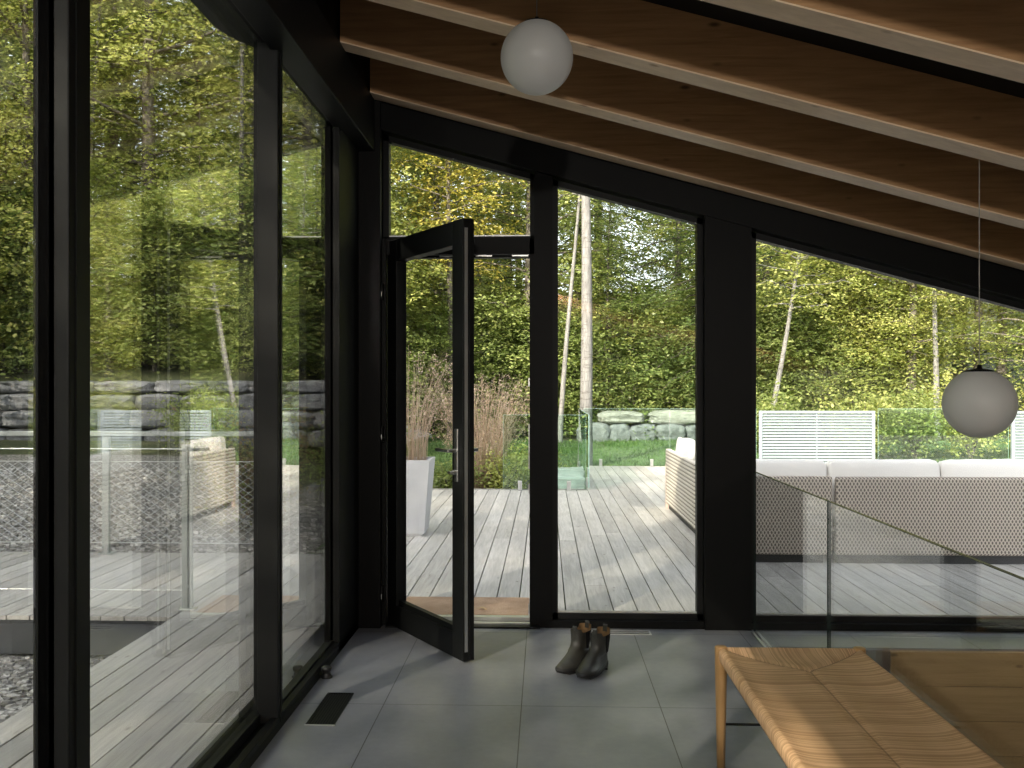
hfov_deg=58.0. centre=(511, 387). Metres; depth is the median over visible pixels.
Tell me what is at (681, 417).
stone
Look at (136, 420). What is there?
boulder
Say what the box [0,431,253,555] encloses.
mesh railing
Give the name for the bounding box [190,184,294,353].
tree
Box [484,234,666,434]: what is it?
tree
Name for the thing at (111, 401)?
boulder
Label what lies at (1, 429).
boulder
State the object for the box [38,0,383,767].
window frame
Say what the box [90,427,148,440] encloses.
boulder
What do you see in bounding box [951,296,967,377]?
broadleaf tree
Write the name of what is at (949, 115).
rafter
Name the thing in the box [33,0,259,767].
window
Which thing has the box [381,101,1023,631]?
wall
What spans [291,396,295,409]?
boulder
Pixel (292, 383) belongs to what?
boulder
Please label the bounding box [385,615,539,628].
door sill
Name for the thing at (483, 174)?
tree
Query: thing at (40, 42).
window
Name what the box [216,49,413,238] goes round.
tree
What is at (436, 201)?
broadleaf tree
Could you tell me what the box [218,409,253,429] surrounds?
boulder
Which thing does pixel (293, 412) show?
boulder
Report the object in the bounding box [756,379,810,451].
bush
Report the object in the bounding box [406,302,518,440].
tree
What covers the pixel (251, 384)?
boulder
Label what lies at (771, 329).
tree
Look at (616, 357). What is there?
tree
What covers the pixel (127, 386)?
boulder
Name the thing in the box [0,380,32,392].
boulder
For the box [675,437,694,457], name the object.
cushion
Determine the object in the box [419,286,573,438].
tree
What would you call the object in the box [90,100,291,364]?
tree
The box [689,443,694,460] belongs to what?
cushion
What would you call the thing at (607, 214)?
tree
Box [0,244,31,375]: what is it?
tree
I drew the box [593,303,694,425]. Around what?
tree
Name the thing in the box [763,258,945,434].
tree
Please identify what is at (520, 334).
tree
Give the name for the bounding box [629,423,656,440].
stone
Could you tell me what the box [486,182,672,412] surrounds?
tree
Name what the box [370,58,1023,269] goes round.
rafter
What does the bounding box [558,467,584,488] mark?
steps
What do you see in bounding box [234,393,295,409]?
boulder
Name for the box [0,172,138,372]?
tree
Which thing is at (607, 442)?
grass
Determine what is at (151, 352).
tree
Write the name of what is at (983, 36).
rafter
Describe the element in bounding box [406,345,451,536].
planter
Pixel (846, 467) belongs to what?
cushion
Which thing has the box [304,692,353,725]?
floor vent
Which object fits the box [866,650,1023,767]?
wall
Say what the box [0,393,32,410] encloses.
boulder
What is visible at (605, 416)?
stone
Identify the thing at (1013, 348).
tree
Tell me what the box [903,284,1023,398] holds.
tree
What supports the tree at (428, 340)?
on the ground at (143, 373)
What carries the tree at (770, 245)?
on the ground at (143, 373)
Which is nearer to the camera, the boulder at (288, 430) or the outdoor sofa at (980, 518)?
the outdoor sofa at (980, 518)
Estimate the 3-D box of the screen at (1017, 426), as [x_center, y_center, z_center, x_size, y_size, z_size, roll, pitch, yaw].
[10.634,0.960,17.251,2.580,1.060,0.060,0,0,2]
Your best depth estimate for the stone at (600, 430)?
25.58 m
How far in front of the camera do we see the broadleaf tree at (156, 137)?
37.43 m
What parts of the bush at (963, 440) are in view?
stem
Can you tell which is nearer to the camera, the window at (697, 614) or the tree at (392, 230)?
the window at (697, 614)
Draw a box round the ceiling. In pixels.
[642,0,1023,97]
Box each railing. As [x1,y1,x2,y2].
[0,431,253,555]
[0,444,197,610]
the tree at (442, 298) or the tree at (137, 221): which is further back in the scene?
the tree at (442, 298)
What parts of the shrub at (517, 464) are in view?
stem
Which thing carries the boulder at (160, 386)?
on the boulder at (146, 398)
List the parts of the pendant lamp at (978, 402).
cord, lamp shade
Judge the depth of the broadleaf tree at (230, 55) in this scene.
24.41 m
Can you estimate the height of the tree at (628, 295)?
5.002 m
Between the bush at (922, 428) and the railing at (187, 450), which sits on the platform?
the railing at (187, 450)
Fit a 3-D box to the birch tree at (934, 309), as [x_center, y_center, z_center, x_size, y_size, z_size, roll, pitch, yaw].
[11.771,-2.969,26.347,5.684,9.506,5.253,0,0,-16]
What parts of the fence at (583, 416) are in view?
glass pane, glass pane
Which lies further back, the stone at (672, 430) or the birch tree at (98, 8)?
the stone at (672, 430)
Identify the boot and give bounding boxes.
[555,620,590,674]
[576,624,609,679]
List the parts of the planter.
pot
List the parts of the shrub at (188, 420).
stem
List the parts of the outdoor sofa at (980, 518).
seat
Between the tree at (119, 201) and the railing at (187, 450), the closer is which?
the railing at (187, 450)
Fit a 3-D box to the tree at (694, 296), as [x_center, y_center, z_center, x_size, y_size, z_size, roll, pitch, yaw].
[6.356,-0.727,28.212,3.974,4.583,4.305,0,0,-18]
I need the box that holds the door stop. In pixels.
[321,665,332,678]
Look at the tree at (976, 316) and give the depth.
31.49 m
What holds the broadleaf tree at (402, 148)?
on the ground at (143, 373)
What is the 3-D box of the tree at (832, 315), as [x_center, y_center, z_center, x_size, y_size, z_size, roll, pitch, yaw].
[11.026,-1.476,27.344,6.100,6.494,5.631,0,0,-29]
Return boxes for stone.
[576,422,609,441]
[597,411,643,422]
[609,423,630,440]
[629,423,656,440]
[647,410,694,424]
[655,423,685,440]
[683,425,694,439]
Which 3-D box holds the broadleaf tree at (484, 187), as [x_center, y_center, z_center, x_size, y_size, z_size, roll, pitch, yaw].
[0.454,-9.253,38.283,13.599,20.398,11.674,0,0,-28]
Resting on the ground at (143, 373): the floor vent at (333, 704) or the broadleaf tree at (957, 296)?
the broadleaf tree at (957, 296)
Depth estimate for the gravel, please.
10.89 m
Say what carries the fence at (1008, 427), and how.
on the deck
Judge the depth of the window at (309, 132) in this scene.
4.56 m
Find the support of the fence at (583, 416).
on the deck
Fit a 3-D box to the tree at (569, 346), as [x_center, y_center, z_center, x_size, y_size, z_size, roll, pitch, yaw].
[1.502,-0.096,27.656,3.403,3.698,3.944,0,0,27]
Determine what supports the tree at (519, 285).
on the ground at (143, 373)
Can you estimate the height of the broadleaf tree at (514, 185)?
20.518 m
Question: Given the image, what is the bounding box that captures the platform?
[0,552,253,620]
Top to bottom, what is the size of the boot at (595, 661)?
0.210 m
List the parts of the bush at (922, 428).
stem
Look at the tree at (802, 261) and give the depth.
36.30 m
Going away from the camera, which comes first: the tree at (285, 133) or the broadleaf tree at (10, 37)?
the broadleaf tree at (10, 37)
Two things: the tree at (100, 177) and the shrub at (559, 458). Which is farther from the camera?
the tree at (100, 177)
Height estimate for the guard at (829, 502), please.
0.948 m
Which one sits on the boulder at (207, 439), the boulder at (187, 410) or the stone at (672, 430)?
the boulder at (187, 410)
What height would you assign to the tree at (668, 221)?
28.111 m
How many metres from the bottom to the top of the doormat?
0.020 m
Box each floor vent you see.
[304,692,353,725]
[591,630,651,634]
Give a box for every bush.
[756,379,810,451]
[792,367,915,458]
[874,372,952,460]
[924,359,1023,458]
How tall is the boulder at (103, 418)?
0.436 m
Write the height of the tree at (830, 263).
6.564 m
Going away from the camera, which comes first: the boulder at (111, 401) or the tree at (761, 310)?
the boulder at (111, 401)
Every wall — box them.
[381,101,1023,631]
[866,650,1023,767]
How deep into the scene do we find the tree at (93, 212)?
19.98 m
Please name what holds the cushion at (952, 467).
on the outdoor sofa at (980, 518)
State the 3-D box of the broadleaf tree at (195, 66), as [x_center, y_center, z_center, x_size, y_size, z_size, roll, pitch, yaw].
[-11.717,-13.675,31.621,13.955,24.384,16.257,0,0,-16]
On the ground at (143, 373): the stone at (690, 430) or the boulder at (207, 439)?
the boulder at (207, 439)
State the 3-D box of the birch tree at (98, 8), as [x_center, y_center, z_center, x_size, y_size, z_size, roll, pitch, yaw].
[-9.062,-6.809,21.380,5.693,13.301,5.677,0,0,12]
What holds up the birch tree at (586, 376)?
on the lawn at (642, 447)
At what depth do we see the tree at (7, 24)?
28.95 m
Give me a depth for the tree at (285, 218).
21.14 m
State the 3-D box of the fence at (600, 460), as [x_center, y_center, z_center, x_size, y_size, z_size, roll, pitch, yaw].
[2.989,0.940,17.524,3.260,1.100,0.044,0,0,2]
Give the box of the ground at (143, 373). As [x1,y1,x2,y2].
[0,223,1023,487]
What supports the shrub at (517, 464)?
on the lawn at (642, 447)
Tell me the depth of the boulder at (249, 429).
17.83 m
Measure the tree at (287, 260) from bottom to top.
4.665 m
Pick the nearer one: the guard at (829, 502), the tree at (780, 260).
the guard at (829, 502)
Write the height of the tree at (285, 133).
21.491 m
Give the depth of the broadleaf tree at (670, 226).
43.19 m
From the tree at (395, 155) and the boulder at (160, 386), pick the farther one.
the tree at (395, 155)
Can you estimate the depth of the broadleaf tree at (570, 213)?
27.41 m
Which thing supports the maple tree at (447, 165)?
on the lawn at (642, 447)
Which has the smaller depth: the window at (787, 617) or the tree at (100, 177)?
the window at (787, 617)
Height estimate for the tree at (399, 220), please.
6.485 m
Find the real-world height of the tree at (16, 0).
22.002 m
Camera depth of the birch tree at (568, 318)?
24.45 m
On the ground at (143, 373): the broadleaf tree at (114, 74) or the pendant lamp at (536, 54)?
the broadleaf tree at (114, 74)
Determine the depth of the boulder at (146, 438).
17.87 m
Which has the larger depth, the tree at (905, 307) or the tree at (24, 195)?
the tree at (905, 307)
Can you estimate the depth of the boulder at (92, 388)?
18.49 m
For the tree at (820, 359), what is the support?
on the lawn at (642, 447)
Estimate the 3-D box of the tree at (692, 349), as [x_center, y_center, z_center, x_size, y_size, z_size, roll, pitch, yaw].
[5.443,-2.886,26.564,5.927,9.902,5.837,0,0,-25]
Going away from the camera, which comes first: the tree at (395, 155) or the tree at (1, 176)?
the tree at (1, 176)
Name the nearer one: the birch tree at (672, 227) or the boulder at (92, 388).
the boulder at (92, 388)
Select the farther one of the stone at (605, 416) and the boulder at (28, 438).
the stone at (605, 416)
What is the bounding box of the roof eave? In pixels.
[190,0,253,46]
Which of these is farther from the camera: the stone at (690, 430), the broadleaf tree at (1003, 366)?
the broadleaf tree at (1003, 366)
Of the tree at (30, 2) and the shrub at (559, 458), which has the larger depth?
the tree at (30, 2)
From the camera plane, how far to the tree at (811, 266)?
27.37 m
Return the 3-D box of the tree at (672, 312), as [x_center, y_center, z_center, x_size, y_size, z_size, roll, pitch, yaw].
[5.517,-0.703,27.547,5.102,4.784,4.403,0,0,-1]
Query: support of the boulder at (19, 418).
on the boulder at (28, 438)
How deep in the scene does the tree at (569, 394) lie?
27.05 m
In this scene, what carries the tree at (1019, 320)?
on the lawn at (642, 447)
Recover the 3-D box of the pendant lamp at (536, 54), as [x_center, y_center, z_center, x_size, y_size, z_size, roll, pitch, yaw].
[0.099,-1.437,3.699,0.290,0.519,0.290,0,0,2]
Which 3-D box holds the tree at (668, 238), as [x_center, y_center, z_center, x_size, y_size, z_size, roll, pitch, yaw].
[5.423,-5.982,31.772,7.560,15.755,7.514,0,0,33]
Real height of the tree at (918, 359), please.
4.194 m
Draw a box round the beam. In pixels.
[231,0,374,150]
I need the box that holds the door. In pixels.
[381,218,533,661]
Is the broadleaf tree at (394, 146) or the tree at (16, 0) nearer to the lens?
the tree at (16, 0)
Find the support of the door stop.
on the floor
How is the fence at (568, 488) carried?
on the deck
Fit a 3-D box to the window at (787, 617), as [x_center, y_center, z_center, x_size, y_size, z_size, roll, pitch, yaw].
[2.714,0.231,5.537,2.572,2.349,0.070,0,0,2]
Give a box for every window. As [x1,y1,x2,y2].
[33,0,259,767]
[37,0,53,767]
[283,65,332,701]
[383,134,533,237]
[553,179,702,619]
[752,232,1023,623]
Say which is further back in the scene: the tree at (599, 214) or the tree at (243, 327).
the tree at (599, 214)
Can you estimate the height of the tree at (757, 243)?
19.511 m
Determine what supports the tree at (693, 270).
on the ground at (143, 373)
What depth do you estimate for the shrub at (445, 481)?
13.85 m
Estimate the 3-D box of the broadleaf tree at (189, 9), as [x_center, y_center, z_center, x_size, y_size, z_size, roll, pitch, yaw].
[-8.225,-9.634,27.899,11.932,17.105,10.215,0,0,24]
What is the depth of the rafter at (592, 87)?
4.54 m
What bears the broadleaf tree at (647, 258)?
on the ground at (143, 373)
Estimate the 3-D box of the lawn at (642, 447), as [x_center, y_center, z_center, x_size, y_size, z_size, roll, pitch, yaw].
[11.832,1.574,9.082,30.000,0.393,35.000,0,0,2]
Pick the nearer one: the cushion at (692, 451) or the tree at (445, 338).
the cushion at (692, 451)
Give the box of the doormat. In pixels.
[406,597,528,614]
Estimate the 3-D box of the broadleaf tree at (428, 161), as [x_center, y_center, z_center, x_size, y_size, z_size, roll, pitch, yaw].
[1.775,-14.641,46.483,20.043,30.064,17.206,0,0,35]
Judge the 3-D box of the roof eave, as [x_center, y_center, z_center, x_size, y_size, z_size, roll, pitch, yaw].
[-1.490,-1.984,-1.658,0.660,0.480,13.580,0,0,2]
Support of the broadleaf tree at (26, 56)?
on the ground at (143, 373)
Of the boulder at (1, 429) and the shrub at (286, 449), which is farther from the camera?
the boulder at (1, 429)
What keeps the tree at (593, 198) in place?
on the ground at (143, 373)
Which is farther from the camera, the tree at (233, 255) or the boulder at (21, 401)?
the tree at (233, 255)
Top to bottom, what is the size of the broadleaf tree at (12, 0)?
27.604 m
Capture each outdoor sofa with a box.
[665,449,831,562]
[825,476,1023,563]
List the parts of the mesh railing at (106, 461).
post, rail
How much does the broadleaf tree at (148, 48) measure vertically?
18.745 m
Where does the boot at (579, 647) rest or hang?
on the floor
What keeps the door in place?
in the wall at (730, 220)
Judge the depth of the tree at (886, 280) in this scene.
41.40 m
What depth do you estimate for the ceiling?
3.67 m
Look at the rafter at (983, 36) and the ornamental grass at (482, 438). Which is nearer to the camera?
the rafter at (983, 36)
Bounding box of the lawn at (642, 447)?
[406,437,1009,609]
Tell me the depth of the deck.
6.61 m
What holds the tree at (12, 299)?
on the ground at (143, 373)
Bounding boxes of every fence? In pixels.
[518,481,571,490]
[579,409,588,487]
[583,408,652,466]
[1008,427,1008,458]
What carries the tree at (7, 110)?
on the ground at (143, 373)
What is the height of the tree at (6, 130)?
6.297 m
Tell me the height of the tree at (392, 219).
6.183 m
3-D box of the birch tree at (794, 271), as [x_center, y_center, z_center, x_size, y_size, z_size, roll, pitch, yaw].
[7.645,-2.703,24.837,5.711,8.918,5.815,0,0,19]
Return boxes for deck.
[0,466,1023,767]
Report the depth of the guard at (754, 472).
5.45 m
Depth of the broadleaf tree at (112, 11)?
23.62 m
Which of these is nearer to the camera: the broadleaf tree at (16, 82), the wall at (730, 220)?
the wall at (730, 220)
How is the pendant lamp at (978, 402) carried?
hanging from the ceiling
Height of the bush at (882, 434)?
2.085 m
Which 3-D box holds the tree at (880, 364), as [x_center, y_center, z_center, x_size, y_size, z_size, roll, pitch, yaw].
[10.293,-1.182,27.105,5.520,5.876,5.095,0,0,-4]
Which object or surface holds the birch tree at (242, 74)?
on the ground at (143, 373)
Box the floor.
[251,625,1023,767]
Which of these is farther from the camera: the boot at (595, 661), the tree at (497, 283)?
the tree at (497, 283)
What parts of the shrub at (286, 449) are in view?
stem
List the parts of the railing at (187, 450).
post, foot plate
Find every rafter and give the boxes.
[340,0,1023,228]
[368,0,1023,170]
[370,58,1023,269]
[700,0,1023,82]
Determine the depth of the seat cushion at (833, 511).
8.12 m
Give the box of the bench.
[715,645,1003,767]
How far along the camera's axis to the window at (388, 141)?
5.62 m
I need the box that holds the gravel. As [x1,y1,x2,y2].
[0,467,293,722]
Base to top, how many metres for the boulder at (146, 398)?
0.368 m
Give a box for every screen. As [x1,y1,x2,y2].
[759,411,874,462]
[1010,411,1023,458]
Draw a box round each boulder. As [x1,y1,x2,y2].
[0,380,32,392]
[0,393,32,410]
[0,410,5,426]
[0,428,10,439]
[1,410,32,427]
[6,428,32,440]
[90,381,100,393]
[90,394,138,409]
[90,408,135,428]
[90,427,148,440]
[94,380,154,392]
[128,410,180,428]
[135,393,187,409]
[144,428,185,440]
[153,380,211,393]
[179,410,219,427]
[181,393,235,409]
[189,428,234,441]
[207,380,251,393]
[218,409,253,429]
[231,428,253,446]
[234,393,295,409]
[248,381,287,392]
[283,410,295,428]
[283,429,295,447]
[285,381,295,392]
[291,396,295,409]
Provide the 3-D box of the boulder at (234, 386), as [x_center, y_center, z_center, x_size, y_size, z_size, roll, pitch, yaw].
[-5.639,-0.016,18.570,0.914,0.281,0.827,0,0,-2]
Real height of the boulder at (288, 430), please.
0.387 m
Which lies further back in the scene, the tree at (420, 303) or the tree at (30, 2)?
the tree at (30, 2)
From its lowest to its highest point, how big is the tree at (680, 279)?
4.917 m
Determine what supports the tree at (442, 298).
on the ground at (143, 373)
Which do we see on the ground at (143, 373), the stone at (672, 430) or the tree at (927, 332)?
the tree at (927, 332)
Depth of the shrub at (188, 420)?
16.00 m
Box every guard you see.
[751,471,828,647]
[828,501,1023,647]
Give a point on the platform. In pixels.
(123, 570)
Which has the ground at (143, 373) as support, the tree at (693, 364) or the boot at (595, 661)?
the tree at (693, 364)
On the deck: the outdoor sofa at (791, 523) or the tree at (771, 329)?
the outdoor sofa at (791, 523)
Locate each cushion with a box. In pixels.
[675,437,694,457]
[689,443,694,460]
[756,459,826,475]
[825,459,939,509]
[832,510,834,524]
[938,459,1023,476]
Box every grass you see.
[406,437,1009,473]
[412,371,529,488]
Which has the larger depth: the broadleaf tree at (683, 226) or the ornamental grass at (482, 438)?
the broadleaf tree at (683, 226)
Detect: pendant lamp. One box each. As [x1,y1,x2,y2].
[501,0,572,95]
[941,159,1018,437]
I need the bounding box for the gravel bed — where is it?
[0,455,294,719]
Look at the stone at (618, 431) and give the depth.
25.61 m
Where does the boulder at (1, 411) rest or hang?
on the boulder at (1, 429)
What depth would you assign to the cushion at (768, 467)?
7.95 m
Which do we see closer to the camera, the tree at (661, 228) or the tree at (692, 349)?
the tree at (692, 349)
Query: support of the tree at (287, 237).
on the ground at (143, 373)
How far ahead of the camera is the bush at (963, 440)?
20.77 m
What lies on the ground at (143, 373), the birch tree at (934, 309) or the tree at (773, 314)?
the tree at (773, 314)
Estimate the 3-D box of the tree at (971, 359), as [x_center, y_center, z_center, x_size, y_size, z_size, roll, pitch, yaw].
[27.407,-12.613,45.074,13.438,28.176,13.521,0,0,22]
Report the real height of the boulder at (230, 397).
0.336 m
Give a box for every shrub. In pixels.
[136,374,252,454]
[168,372,295,532]
[429,453,487,488]
[476,437,529,488]
[506,448,570,487]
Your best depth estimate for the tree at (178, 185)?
20.29 m
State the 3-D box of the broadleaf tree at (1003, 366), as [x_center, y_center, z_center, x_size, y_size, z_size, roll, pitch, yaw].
[18.796,-9.408,37.047,13.909,20.864,11.940,0,0,-26]
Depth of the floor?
4.24 m
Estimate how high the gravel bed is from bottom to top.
0.630 m
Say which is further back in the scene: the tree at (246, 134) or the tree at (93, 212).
the tree at (246, 134)
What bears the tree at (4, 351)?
on the ground at (143, 373)
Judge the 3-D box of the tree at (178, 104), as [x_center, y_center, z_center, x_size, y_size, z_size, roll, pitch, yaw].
[-10.491,-13.095,38.169,11.836,21.682,13.270,0,0,-36]
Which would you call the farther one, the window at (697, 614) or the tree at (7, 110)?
the tree at (7, 110)
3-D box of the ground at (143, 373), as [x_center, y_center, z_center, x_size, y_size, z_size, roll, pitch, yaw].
[1.574,-11.246,43.972,140.000,26.032,148.000,0,0,2]
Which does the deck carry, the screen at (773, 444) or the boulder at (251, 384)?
the screen at (773, 444)
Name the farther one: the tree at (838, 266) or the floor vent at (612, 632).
the tree at (838, 266)
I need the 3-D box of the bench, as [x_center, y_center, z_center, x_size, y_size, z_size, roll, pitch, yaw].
[1.024,1.210,2.713,0.566,0.461,1.618,0,0,2]
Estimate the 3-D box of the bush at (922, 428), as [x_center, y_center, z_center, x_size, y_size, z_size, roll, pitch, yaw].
[8.932,0.559,20.622,1.999,2.184,1.962,0,0,-15]
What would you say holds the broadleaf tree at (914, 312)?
on the ground at (143, 373)
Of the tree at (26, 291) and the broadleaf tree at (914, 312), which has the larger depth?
the broadleaf tree at (914, 312)
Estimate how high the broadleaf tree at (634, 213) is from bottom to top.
28.208 m
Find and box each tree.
[0,0,140,218]
[0,0,142,251]
[0,0,169,190]
[0,0,192,285]
[0,0,215,372]
[0,0,223,200]
[0,0,230,199]
[0,0,253,355]
[0,0,290,365]
[0,19,31,132]
[0,92,111,373]
[0,130,30,323]
[0,155,189,364]
[0,159,188,371]
[0,166,132,375]
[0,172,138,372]
[0,176,115,371]
[0,196,160,369]
[0,207,30,381]
[0,238,121,372]
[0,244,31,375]
[1,0,237,323]
[11,0,287,330]
[30,2,249,307]
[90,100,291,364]
[90,170,292,373]
[90,188,248,371]
[90,191,241,371]
[104,0,289,304]
[114,0,287,363]
[118,0,401,268]
[121,0,288,320]
[150,157,295,365]
[155,0,455,246]
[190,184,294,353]
[197,258,295,376]
[199,226,294,358]
[207,184,295,362]
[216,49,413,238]
[228,189,451,377]
[246,134,456,266]
[283,133,515,321]
[283,260,417,354]
[285,146,451,286]
[285,178,488,386]
[391,146,558,438]
[391,146,564,437]
[391,146,686,437]
[391,147,614,400]
[391,148,487,296]
[391,198,488,388]
[395,155,565,320]
[396,222,517,429]
[401,164,642,400]
[402,174,635,337]
[406,259,450,410]
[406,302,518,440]
[406,327,444,452]
[413,338,493,435]
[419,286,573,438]
[423,161,663,382]
[428,281,576,438]
[444,282,594,436]
[470,166,645,442]
[474,304,579,439]
[484,198,682,378]
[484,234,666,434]
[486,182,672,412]
[505,299,646,440]
[511,324,607,436]
[558,202,658,436]
[558,279,694,438]
[559,200,778,321]
[571,214,656,372]
[577,195,592,466]
[592,209,774,403]
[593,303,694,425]
[594,205,694,267]
[604,205,761,386]
[614,277,758,413]
[614,286,756,416]
[616,218,802,438]
[626,258,671,377]
[638,307,694,424]
[640,221,825,338]
[640,270,777,397]
[650,226,783,307]
[653,222,901,391]
[656,293,824,416]
[672,226,866,397]
[674,296,782,403]
[685,241,883,409]
[686,283,843,431]
[756,243,878,434]
[756,245,964,429]
[756,320,820,422]
[757,248,937,434]
[761,260,961,384]
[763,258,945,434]
[772,249,1014,428]
[772,261,975,416]
[775,320,886,437]
[787,260,958,425]
[802,261,974,377]
[831,266,1023,368]
[831,285,1000,434]
[840,302,974,428]
[849,267,992,440]
[852,285,1002,428]
[886,280,1022,388]
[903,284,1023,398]
[925,294,1023,383]
[942,293,1022,379]
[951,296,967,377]
[957,296,1023,337]
[965,310,1023,427]
[1006,320,1023,335]
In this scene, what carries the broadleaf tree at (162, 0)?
on the ground at (143, 373)

